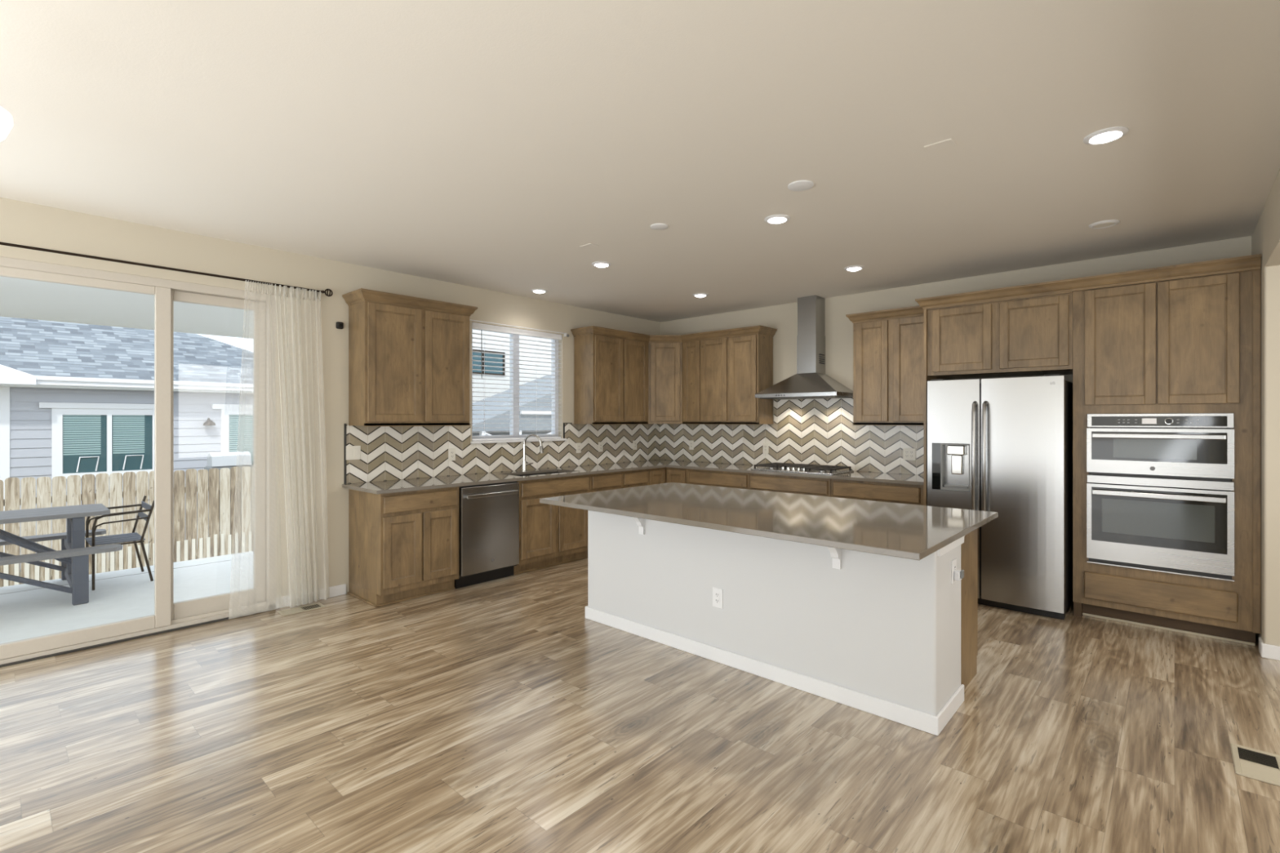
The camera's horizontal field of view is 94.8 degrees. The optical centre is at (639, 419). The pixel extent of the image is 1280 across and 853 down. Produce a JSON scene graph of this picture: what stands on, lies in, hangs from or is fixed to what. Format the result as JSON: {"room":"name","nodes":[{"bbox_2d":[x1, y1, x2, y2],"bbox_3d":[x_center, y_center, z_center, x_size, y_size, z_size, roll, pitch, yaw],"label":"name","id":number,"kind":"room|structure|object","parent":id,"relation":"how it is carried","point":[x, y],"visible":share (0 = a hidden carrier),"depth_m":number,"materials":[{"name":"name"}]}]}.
{"room":"kitchen","nodes":[
{"label":"kitchen","id":0,"kind":"room"},
{"bbox_2d":[0,197,659,597],"bbox_3d":[-3.017,0.070,4.366,0.150,2.750,9.600,0,0,42],"label":"wall","id":1,"kind":"structure","parent":0,"point":[21,223],"depth_m":4.66,"materials":[{"name":"beige paint"}]},
{"bbox_2d":[0,256,275,667],"bbox_3d":[-3.722,0.243,3.558,0.152,2.405,2.655,0,0,42],"label":"door","id":2,"kind":"structure","parent":1,"relation":"in","point":[169,615],"depth_m":4.03,"materials":[{"name":"beige plastic"}]},
{"bbox_2d":[0,241,333,298],"bbox_3d":[-3.560,-1.012,3.566,0.120,0.074,3.185,0,0,42],"label":"curtain rod","id":3,"kind":"object","parent":1,"relation":"attached to","point":[322,291],"visible":1,"depth_m":3.90,"materials":[{"name":"brown metal"}]},
{"bbox_2d":[244,280,328,607],"bbox_3d":[-2.709,0.203,4.450,0.092,2.440,0.680,0,0,42],"label":"curtain","id":4,"kind":"object","parent":3,"relation":"hanging from","point":[295,291],"visible":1,"depth_m":4.54,"materials":[{"name":"white fabric"}]},
{"bbox_2d":[275,583,346,608],"bbox_3d":[-2.612,1.403,4.690,0.014,0.085,0.515,0,0,42],"label":"baseboard","id":5,"kind":"structure","parent":1,"relation":"attached to","point":[284,601],"depth_m":4.69,"materials":[{"name":"white wood"}]},
{"bbox_2d":[336,321,343,328],"bbox_3d":[-2.467,-0.776,4.834,0.034,0.057,0.056,0,0,42],"label":"camera","id":6,"kind":"object","parent":1,"relation":"attached to","point":[340,325],"visible":1,"depth_m":4.82,"materials":[{"name":"black plastic"}]},
{"bbox_2d":[342,288,477,426],"bbox_3d":[-1.970,-0.489,5.114,0.370,1.084,1.044,0,0,42],"label":"upper cabinet","id":7,"kind":"object","parent":1,"relation":"attached to","point":[409,356],"visible":1,"depth_m":4.92,"materials":[{"name":"brown wood"}]},
{"bbox_2d":[343,422,659,484],"bbox_3d":[-1.093,0.280,6.362,0.014,0.500,4.033,0,0,42],"label":"tile backsplash","id":8,"kind":"structure","parent":1,"relation":"attached to","point":[388,453],"depth_m":5.71,"materials":[{"name":"multicoloured tile"}]},
{"bbox_2d":[346,445,360,460],"bbox_3d":[-2.396,0.275,4.917,0.008,0.116,0.118,0,0,42],"label":"switch plate","id":9,"kind":"object","parent":8,"relation":"attached to","point":[353,452],"visible":1,"depth_m":4.91,"materials":[{"name":"white plastic"}]},
{"bbox_2d":[448,448,455,460],"bbox_3d":[-1.786,0.329,5.588,0.009,0.116,0.072,0,0,42],"label":"outlet plate","id":10,"kind":"object","parent":8,"relation":"attached to","point":[451,451],"visible":1,"depth_m":5.58,"materials":[{"name":"white plastic"}]},
{"bbox_2d":[450,450,453,457],"bbox_3d":[-1.784,0.329,5.586,0.003,0.068,0.032,0,0,42],"label":"receptacle","id":11,"kind":"object","parent":10,"relation":"attached to","point":[451,451],"depth_m":5.59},
{"bbox_2d":[576,442,581,453],"bbox_3d":[-0.707,0.323,6.777,0.009,0.116,0.072,0,0,42],"label":"outlet plate","id":12,"kind":"object","parent":8,"relation":"attached to","point":[578,445],"visible":1,"depth_m":6.78,"materials":[{"name":"white plastic"}]},
{"bbox_2d":[598,441,602,452],"bbox_3d":[-0.470,0.323,7.037,0.009,0.116,0.072,0,0,42],"label":"outlet plate","id":13,"kind":"object","parent":8,"relation":"attached to","point":[600,444],"visible":1,"depth_m":7.03,"materials":[{"name":"white plastic"}]},
{"bbox_2d":[632,440,636,449],"bbox_3d":[-0.064,0.321,7.485,0.009,0.116,0.072,0,0,42],"label":"outlet plate","id":14,"kind":"object","parent":8,"relation":"attached to","point":[634,442],"visible":1,"depth_m":7.48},
{"bbox_2d":[471,328,558,439],"bbox_3d":[-1.335,-0.375,6.259,0.065,1.170,1.155,0,0,42],"label":"window","id":15,"kind":"structure","parent":1,"relation":"in","point":[514,433],"depth_m":6.25,"materials":[{"name":"white plastic"}]},
{"bbox_2d":[471,322,561,440],"bbox_3d":[-1.280,-0.375,6.209,0.068,1.165,1.143,0,0,42],"label":"window blind","id":16,"kind":"object","parent":15,"relation":"attached to","point":[475,326],"visible":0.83,"depth_m":6.16,"materials":[{"name":"grey plastic"}]},
{"bbox_2d":[471,438,566,444],"bbox_3d":[-1.267,0.221,6.207,0.105,0.024,1.210,0,0,42],"label":"window sill","id":17,"kind":"structure","parent":1,"relation":"attached to","point":[546,439],"depth_m":6.10,"materials":[{"name":"white paint"}]},
{"bbox_2d":[469,319,568,337],"bbox_3d":[-1.238,-0.957,6.176,0.050,0.046,1.272,0,0,42],"label":"rod","id":18,"kind":"object","parent":1,"relation":"attached to","point":[565,334],"visible":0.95,"depth_m":6.15,"materials":[{"name":"grey plastic"}]},
{"bbox_2d":[570,325,650,424],"bbox_3d":[-0.324,-0.489,6.927,0.370,1.084,0.975,0,0,42],"label":"upper cabinet","id":19,"kind":"object","parent":1,"relation":"attached to","point":[611,366],"visible":1,"depth_m":6.72,"materials":[{"name":"brown wood"}]},
{"bbox_2d":[0,0,1279,322],"bbox_3d":[-0.018,-1.374,1.643,8.250,0.161,9.900,0,0,42],"label":"ceiling","id":20,"kind":"structure","parent":0,"point":[478,144],"depth_m":2.68,"materials":[{"name":"paint"}]},
{"bbox_2d":[0,106,13,142],"bbox_3d":[-2.109,-1.072,1.796,0.268,0.464,0.268,0,0,42],"label":"pendant lamp","id":21,"kind":"object","parent":20,"relation":"hanging from","point":[6,124],"visible":1,"depth_m":1.85,"materials":[{"name":"white plastic"}]},
{"bbox_2d":[531,288,547,293],"bbox_3d":[-1.017,-1.293,5.935,0.164,0.024,0.164,0,0,42],"label":"recessed light","id":22,"kind":"object","parent":20,"relation":"in","point":[536,291],"visible":1,"depth_m":5.90,"materials":[{"name":"white plastic"}]},
{"bbox_2d":[579,243,599,248],"bbox_3d":[-0.379,-1.302,4.413,0.120,0.005,0.090,0,0,42],"label":"ceiling plate","id":23,"kind":"object","parent":20,"relation":"attached to","point":[590,246],"visible":1,"depth_m":4.40,"materials":[{"name":"paint"}]},
{"bbox_2d":[591,261,611,267],"bbox_3d":[-0.322,-1.293,4.924,0.164,0.024,0.164,0,0,42],"label":"recessed light","id":24,"kind":"object","parent":20,"relation":"in","point":[600,264],"visible":1,"depth_m":4.89,"materials":[{"name":"white plastic"}]},
{"bbox_2d":[692,293,708,297],"bbox_3d":[0.631,-1.293,6.132,0.164,0.024,0.164,0,0,42],"label":"recessed light","id":25,"kind":"object","parent":20,"relation":"in","point":[697,295],"visible":1,"depth_m":6.09,"materials":[{"name":"white plastic"}]},
{"bbox_2d":[764,214,790,223],"bbox_3d":[0.890,-1.293,3.817,0.164,0.024,0.164,0,0,42],"label":"recessed light","id":26,"kind":"object","parent":20,"relation":"in","point":[775,219],"visible":1,"depth_m":3.78,"materials":[{"name":"white plastic"}]},
{"bbox_2d":[844,265,864,271],"bbox_3d":[1.838,-1.293,5.049,0.164,0.024,0.164,0,0,42],"label":"recessed light","id":27,"kind":"object","parent":20,"relation":"in","point":[855,268],"visible":1,"depth_m":5.01,"materials":[{"name":"white plastic"}]},
{"bbox_2d":[924,138,956,153],"bbox_3d":[1.427,-1.302,2.795,0.120,0.005,0.090,0,0,42],"label":"ceiling plate","id":28,"kind":"object","parent":20,"relation":"attached to","point":[949,143],"visible":1,"depth_m":2.79,"materials":[{"name":"paint"}]},
{"bbox_2d":[1088,219,1119,228],"bbox_3d":[3.089,-1.298,3.914,0.164,0.012,0.164,0,0,42],"label":"recessed light","id":29,"kind":"object","parent":20,"relation":"in","point":[1105,224],"visible":1,"depth_m":3.89,"materials":[{"name":"white plastic"}]},
{"bbox_2d":[1083,126,1128,144],"bbox_3d":[2.135,-1.293,2.697,0.164,0.024,0.164,0,0,42],"label":"recessed light","id":30,"kind":"object","parent":20,"relation":"in","point":[1108,135],"visible":1,"depth_m":2.67,"materials":[{"name":"white plastic"}]},
{"bbox_2d":[0,557,1279,852],"bbox_3d":[-0.015,1.505,1.640,8.240,0.120,9.900,0,0,42],"label":"floor","id":31,"kind":"structure","parent":0,"point":[495,716],"depth_m":2.60,"materials":[{"name":"wood"}]},
{"bbox_2d":[277,602,325,616],"bbox_3d":[-2.577,1.442,4.482,0.145,0.006,0.295,0,0,42],"label":"floor vent","id":32,"kind":"object","parent":31,"relation":"in","point":[315,606],"visible":1,"depth_m":4.47,"materials":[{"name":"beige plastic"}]},
{"bbox_2d":[347,486,458,607],"bbox_3d":[-1.975,1.003,4.925,0.618,0.884,0.677,0,0,42],"label":"base cabinet","id":33,"kind":"object","parent":31,"relation":"on","point":[404,545],"visible":1,"depth_m":4.70,"materials":[{"name":"brown wood"}]},
{"bbox_2d":[454,480,519,588],"bbox_3d":[-1.520,1.006,5.384,0.638,0.878,0.596,0,0,42],"label":"dishwasher","id":34,"kind":"object","parent":31,"relation":"on","point":[489,513],"visible":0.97,"depth_m":5.18,"materials":[{"name":"grey metal"}]},
{"bbox_2d":[513,474,589,574],"bbox_3d":[-1.035,1.003,5.960,0.618,0.884,0.893,0,0,42],"label":"base cabinet","id":35,"kind":"object","parent":31,"relation":"on","point":[550,535],"visible":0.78,"depth_m":5.70,"materials":[{"name":"brown wood"}]},
{"bbox_2d":[584,471,622,558],"bbox_3d":[-0.572,1.003,6.469,0.618,0.884,0.476,0,0,42],"label":"base cabinet","id":36,"kind":"object","parent":31,"relation":"on","point":[606,481],"visible":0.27,"depth_m":6.23,"materials":[{"name":"brown wood"}]},
{"bbox_2d":[622,468,648,488],"bbox_3d":[-0.266,1.003,6.806,0.618,0.884,0.426,0,0,42],"label":"base cabinet","id":37,"kind":"object","parent":31,"relation":"on","point":[632,478],"visible":0.21,"depth_m":6.58,"materials":[{"name":"brown wood"}]},
{"bbox_2d":[648,466,687,484],"bbox_3d":[0.297,1.003,7.205,0.916,0.884,0.916,0,0,42],"label":"base cabinet","id":38,"kind":"object","parent":31,"relation":"on","point":[658,475],"visible":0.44,"depth_m":6.88,"materials":[{"name":"brown wood"}]},
{"bbox_2d":[342,459,923,493],"bbox_3d":[0.200,0.545,5.186,3.508,0.028,4.059,0,0,42],"label":"countertop","id":39,"kind":"structure","parent":38,"relation":"on","point":[434,482],"depth_m":5.61,"materials":[{"name":"grey stone"}]},
{"bbox_2d":[521,433,543,471],"bbox_3d":[-1.108,0.337,6.081,0.250,0.386,0.136,0,0,42],"label":"kitchen faucet","id":40,"kind":"object","parent":39,"relation":"on","point":[541,449],"visible":1,"depth_m":6.10,"materials":[{"name":"silver metal"}]},
{"bbox_2d":[512,471,564,475],"bbox_3d":[-1.008,0.663,5.946,0.400,0.205,0.780,0,0,42],"label":"sink","id":41,"kind":"object","parent":39,"relation":"in","point":[550,472],"visible":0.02,"depth_m":6.17,"materials":[{"name":"grey metal"}]},
{"bbox_2d":[751,462,853,475],"bbox_3d":[1.683,0.504,6.136,0.910,0.054,0.510,0,0,42],"label":"gas cooktop","id":42,"kind":"object","parent":39,"relation":"in","point":[777,467],"visible":1,"depth_m":6.03,"materials":[{"name":"metal"}]},
{"bbox_2d":[687,468,749,489],"bbox_3d":[1.045,1.003,6.727,0.828,0.884,0.618,0,0,42],"label":"base cabinet","id":43,"kind":"object","parent":31,"relation":"on","point":[697,477],"visible":0.05,"depth_m":6.47,"materials":[{"name":"brown wood"}]},
{"bbox_2d":[585,510,977,735],"bbox_3d":[0.726,1.003,3.748,2.399,0.884,1.092,0,0,42],"label":"kitchen island","id":44,"kind":"object","parent":31,"relation":"on","point":[890,637],"visible":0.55,"depth_m":3.18,"materials":[{"name":"white paint"}]},
{"bbox_2d":[712,586,722,608],"bbox_3d":[0.463,1.063,3.514,0.072,0.116,0.009,0,0,42],"label":"outlet plate","id":45,"kind":"object","parent":44,"relation":"attached to","point":[717,593],"visible":1,"depth_m":3.51,"materials":[{"name":"white plastic"}]},
{"bbox_2d":[715,591,719,604],"bbox_3d":[0.461,1.063,3.512,0.032,0.068,0.003,0,0,42],"label":"receptacle","id":46,"kind":"object","parent":45,"relation":"attached to","point":[717,593],"depth_m":3.51,"materials":[{"name":"white plastic"}]},
{"bbox_2d":[539,482,998,560],"bbox_3d":[0.691,0.546,3.674,2.420,0.029,1.409,0,0,42],"label":"island countertop","id":47,"kind":"structure","parent":44,"relation":"on","point":[904,531],"depth_m":3.30,"materials":[{"name":"grey stone"}]},
{"bbox_2d":[951,558,956,584],"bbox_3d":[1.557,0.750,2.914,0.009,0.116,0.072,0,0,42],"label":"outlet plate","id":48,"kind":"object","parent":44,"relation":"attached to","point":[953,563],"visible":0.94,"depth_m":2.89,"materials":[{"name":"white plastic"}]},
{"bbox_2d":[953,564,955,578],"bbox_3d":[1.559,0.750,2.912,0.003,0.068,0.032,0,0,42],"label":"receptacle","id":49,"kind":"object","parent":48,"relation":"attached to","point":[954,565],"depth_m":2.90,"materials":[{"name":"white plastic"}]},
{"bbox_2d":[954,568,964,581],"bbox_3d":[1.574,0.764,2.898,0.036,0.053,0.044,0,0,42],"label":"night light","id":50,"kind":"object","parent":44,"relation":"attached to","point":[958,575],"visible":1,"depth_m":2.88,"materials":[{"name":"white plastic"}]},
{"bbox_2d":[749,473,831,497],"bbox_3d":[1.686,1.003,6.145,0.896,0.884,0.618,0,0,42],"label":"base cabinet","id":51,"kind":"object","parent":31,"relation":"on","point":[768,482],"visible":0.06,"depth_m":5.89,"materials":[{"name":"brown wood"}]},
{"bbox_2d":[831,479,923,505],"bbox_3d":[2.333,1.003,5.558,0.844,0.884,0.618,0,0,42],"label":"base cabinet","id":52,"kind":"object","parent":31,"relation":"on","point":[909,494],"visible":0.03,"depth_m":5.31,"materials":[{"name":"brown wood"}]},
{"bbox_2d":[915,279,1072,506],"bbox_3d":[2.987,0.207,4.919,1.082,2.476,0.705,0,0,42],"label":"tall cabinet","id":53,"kind":"object","parent":31,"relation":"on","point":[1023,330],"visible":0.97,"depth_m":4.68,"materials":[{"name":"brown wood"}]},
{"bbox_2d":[927,373,1072,619],"bbox_3d":[2.937,0.557,4.779,0.911,1.774,0.883,0,0,42],"label":"refrigerator","id":54,"kind":"object","parent":31,"relation":"on","point":[1002,446],"visible":0.91,"depth_m":4.42,"materials":[{"name":"grey metal"}]},
{"bbox_2d":[1071,253,1261,645],"bbox_3d":[3.742,0.207,4.233,0.958,2.476,0.705,0,0,42],"label":"tall cabinet","id":55,"kind":"object","parent":31,"relation":"on","point":[1185,338],"visible":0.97,"depth_m":3.96,"materials":[{"name":"brown wood"}]},
{"bbox_2d":[1086,472,1234,581],"bbox_3d":[3.712,0.709,4.223,0.755,0.652,0.645,0,0,42],"label":"wall oven","id":56,"kind":"object","parent":55,"relation":"in","point":[1168,524],"visible":1,"depth_m":3.99,"materials":[{"name":"grey metal"}]},
{"bbox_2d":[1086,413,1234,479],"bbox_3d":[3.713,0.169,4.224,0.755,0.428,0.641,0,0,42],"label":"microwave","id":57,"kind":"object","parent":55,"relation":"in","point":[1189,445],"visible":1,"depth_m":3.99,"materials":[{"name":"grey metal"}]},
{"bbox_2d":[1230,742,1279,786],"bbox_3d":[2.590,1.442,2.459,0.155,0.006,0.305,0,0,42],"label":"floor vent","id":58,"kind":"object","parent":31,"relation":"in","point":[1250,762],"visible":1,"depth_m":2.46,"materials":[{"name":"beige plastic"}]},
{"bbox_2d":[659,235,1251,473],"bbox_3d":[2.296,0.070,6.126,5.650,2.750,0.150,0,0,42],"label":"wall","id":59,"kind":"structure","parent":0,"point":[782,317],"depth_m":5.91,"materials":[{"name":"beige paint"}]},
{"bbox_2d":[648,334,682,423],"bbox_3d":[0.298,-0.492,7.406,0.646,1.078,0.617,0,0,42],"label":"upper cabinet","id":60,"kind":"object","parent":59,"relation":"attached to","point":[664,351],"visible":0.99,"depth_m":7.19,"materials":[{"name":"brown wood"}]},
{"bbox_2d":[680,333,701,424],"bbox_3d":[0.710,-0.489,7.199,0.282,1.084,0.370,0,0,42],"label":"upper cabinet","id":61,"kind":"object","parent":59,"relation":"attached to","point":[691,343],"visible":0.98,"depth_m":7.09,"materials":[{"name":"brown wood"}]},
{"bbox_2d":[697,325,777,424],"bbox_3d":[1.123,-0.489,6.824,0.836,1.084,0.370,0,0,42],"label":"upper cabinet","id":62,"kind":"object","parent":59,"relation":"attached to","point":[737,363],"visible":1,"depth_m":6.67,"materials":[{"name":"brown wood"}]},
{"bbox_2d":[659,397,923,475],"bbox_3d":[1.558,0.138,6.689,3.500,0.785,0.010,0,0,42],"label":"tile backsplash","id":63,"kind":"structure","parent":59,"relation":"attached to","point":[821,431],"depth_m":6.46,"materials":[{"name":"multicoloured tile"}]},
{"bbox_2d":[688,440,693,449],"bbox_3d":[0.655,0.321,7.495,0.072,0.116,0.009,0,0,42],"label":"outlet plate","id":64,"kind":"object","parent":63,"relation":"attached to","point":[691,442],"visible":1,"depth_m":7.49,"materials":[{"name":"white plastic"}]},
{"bbox_2d":[763,443,768,453],"bbox_3d":[1.447,0.327,6.776,0.072,0.116,0.009,0,0,42],"label":"outlet plate","id":65,"kind":"object","parent":63,"relation":"attached to","point":[765,445],"visible":1,"depth_m":6.77,"materials":[{"name":"white plastic"}]},
{"bbox_2d":[902,448,915,460],"bbox_3d":[2.617,0.333,5.714,0.118,0.116,0.009,0,0,42],"label":"outlet plate","id":66,"kind":"object","parent":63,"relation":"attached to","point":[908,454],"visible":1,"depth_m":5.71,"materials":[{"name":"white plastic"}]},
{"bbox_2d":[905,450,908,457],"bbox_3d":[2.598,0.333,5.727,0.032,0.068,0.003,0,0,42],"label":"receptacle","id":67,"kind":"object","parent":66,"relation":"attached to","point":[906,451],"depth_m":5.72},
{"bbox_2d":[910,450,913,457],"bbox_3d":[2.632,0.333,5.696,0.032,0.068,0.003,0,0,42],"label":"receptacle","id":68,"kind":"object","parent":66,"relation":"attached to","point":[911,451],"depth_m":5.69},
{"bbox_2d":[755,295,853,399],"bbox_3d":[1.736,-0.765,6.193,0.910,1.077,0.502,0,0,42],"label":"range hood","id":69,"kind":"object","parent":59,"relation":"attached to","point":[811,381],"visible":0.95,"depth_m":6.18,"materials":[{"name":"metal"}]},
{"bbox_2d":[819,354,824,364],"bbox_3d":[1.929,-0.645,6.236,0.003,0.100,0.120,0,0,42],"label":"vent","id":70,"kind":"object","parent":69,"relation":"attached to","point":[821,356],"depth_m":6.24,"materials":[{"name":"silver metal"}]},
{"bbox_2d":[845,306,923,426],"bbox_3d":[2.436,-0.489,5.632,0.795,1.084,0.370,0,0,42],"label":"upper cabinet","id":71,"kind":"object","parent":59,"relation":"attached to","point":[888,344],"visible":0.75,"depth_m":5.53,"materials":[{"name":"brown wood"}]},
{"bbox_2d":[1251,168,1279,646],"bbox_3d":[1.209,0.070,0.630,0.130,2.750,9.750,0,0,42],"label":"wall","id":72,"kind":"structure","parent":0,"point":[1265,238],"depth_m":3.56,"materials":[{"name":"beige paint"}]},
{"bbox_2d":[1258,636,1279,660],"bbox_3d":[3.890,1.403,3.582,0.157,0.085,0.154,0,0,42],"label":"baseboard","id":73,"kind":"structure","parent":72,"relation":"attached to","point":[1266,651],"depth_m":3.56,"materials":[{"name":"white wood"}]},
{"label":"outside","id":74,"kind":"structure","parent":0,"visible":0},
{"bbox_2d":[19,548,197,577],"bbox_3d":[-14.260,2.745,14.304,29.840,0.100,50.000,0,0,42],"label":"ground","id":75,"kind":"structure","parent":74,"point":[197,548],"depth_m":11.09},
{"bbox_2d":[0,316,253,572],"bbox_3d":[-13.740,-0.205,14.000,10.220,5.800,10.050,0,0,42],"label":"house","id":76,"kind":"structure","parent":75,"relation":"on","point":[76,398],"depth_m":11.42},
{"bbox_2d":[63,414,144,455],"bbox_3d":[-10.185,0.277,11.205,0.003,0.744,1.150,0,0,42],"label":"blind","id":77,"kind":"object","parent":76,"relation":"hanging from","point":[83,434],"depth_m":11.19,"materials":[{"name":"white plastic"}]},
{"bbox_2d":[203,417,215,426],"bbox_3d":[-9.018,0.040,12.313,0.219,0.170,0.219,0,0,-7],"label":"wall lantern","id":78,"kind":"object","parent":76,"relation":"attached to","point":[208,423],"visible":1,"depth_m":12.26,"materials":[{"name":"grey metal"}]},
{"bbox_2d":[229,414,253,462],"bbox_3d":[-8.541,0.404,13.015,0.003,1.038,0.920,0,0,42],"label":"blind","id":79,"kind":"object","parent":76,"relation":"hanging from","point":[241,426],"depth_m":12.84,"materials":[{"name":"white plastic"}]},
{"bbox_2d":[0,466,253,586],"bbox_3d":[-5.843,1.744,11.413,0.110,1.882,15.035,0,0,42],"label":"wooden fence","id":80,"kind":"object","parent":75,"relation":"on","point":[225,495],"visible":0.2,"depth_m":9.22,"materials":[{"name":"brown wood"}]},
{"bbox_2d":[204,451,253,471],"bbox_3d":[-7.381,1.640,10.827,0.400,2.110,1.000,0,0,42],"label":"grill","id":81,"kind":"object","parent":75,"relation":"on","point":[219,460],"visible":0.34,"depth_m":10.58,"materials":[{"name":"white metal"}]},
{"bbox_2d":[472,329,551,403],"bbox_3d":[-6.808,-2.230,24.624,7.800,9.850,12.500,0,0,42],"label":"house","id":82,"kind":"structure","parent":75,"relation":"on","point":[474,380],"depth_m":21.33,"materials":[{"name":"beige"}]},
{"bbox_2d":[472,375,551,435],"bbox_3d":[-2.036,0.600,18.738,2.980,4.190,9.600,0,0,42],"label":"roof","id":83,"kind":"object","parent":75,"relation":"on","point":[500,428],"visible":0.11,"depth_m":15.97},
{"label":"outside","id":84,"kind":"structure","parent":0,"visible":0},
{"bbox_2d":[0,551,253,644],"bbox_3d":[-3.774,1.615,5.796,2.885,0.101,10.500,0,0,42],"label":"patio slab","id":85,"kind":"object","parent":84,"point":[26,611],"visible":0.28,"depth_m":5.24,"materials":[{"name":"concrete"}]},
{"bbox_2d":[0,503,122,605],"bbox_3d":[-5.676,1.194,4.903,1.280,0.742,1.920,0,0,42],"label":"picnic table","id":86,"kind":"object","parent":85,"relation":"on","point":[73,556],"visible":1,"depth_m":5.11,"materials":[{"name":"grey wood"}]},
{"bbox_2d":[84,495,154,590],"bbox_3d":[-5.072,1.174,5.739,0.542,0.784,0.471,0,0,42],"label":"patio chair","id":87,"kind":"object","parent":85,"relation":"on","point":[134,536],"visible":0.91,"depth_m":5.68,"materials":[{"name":"brown metal"}]},
{"bbox_2d":[0,276,253,338],"bbox_3d":[-5.242,0.245,4.225,2.945,2.640,6.200,0,0,42],"label":"patio cover","id":88,"kind":"object","parent":85,"relation":"on","point":[25,299],"depth_m":5.21,"materials":[{"name":"white paint"}]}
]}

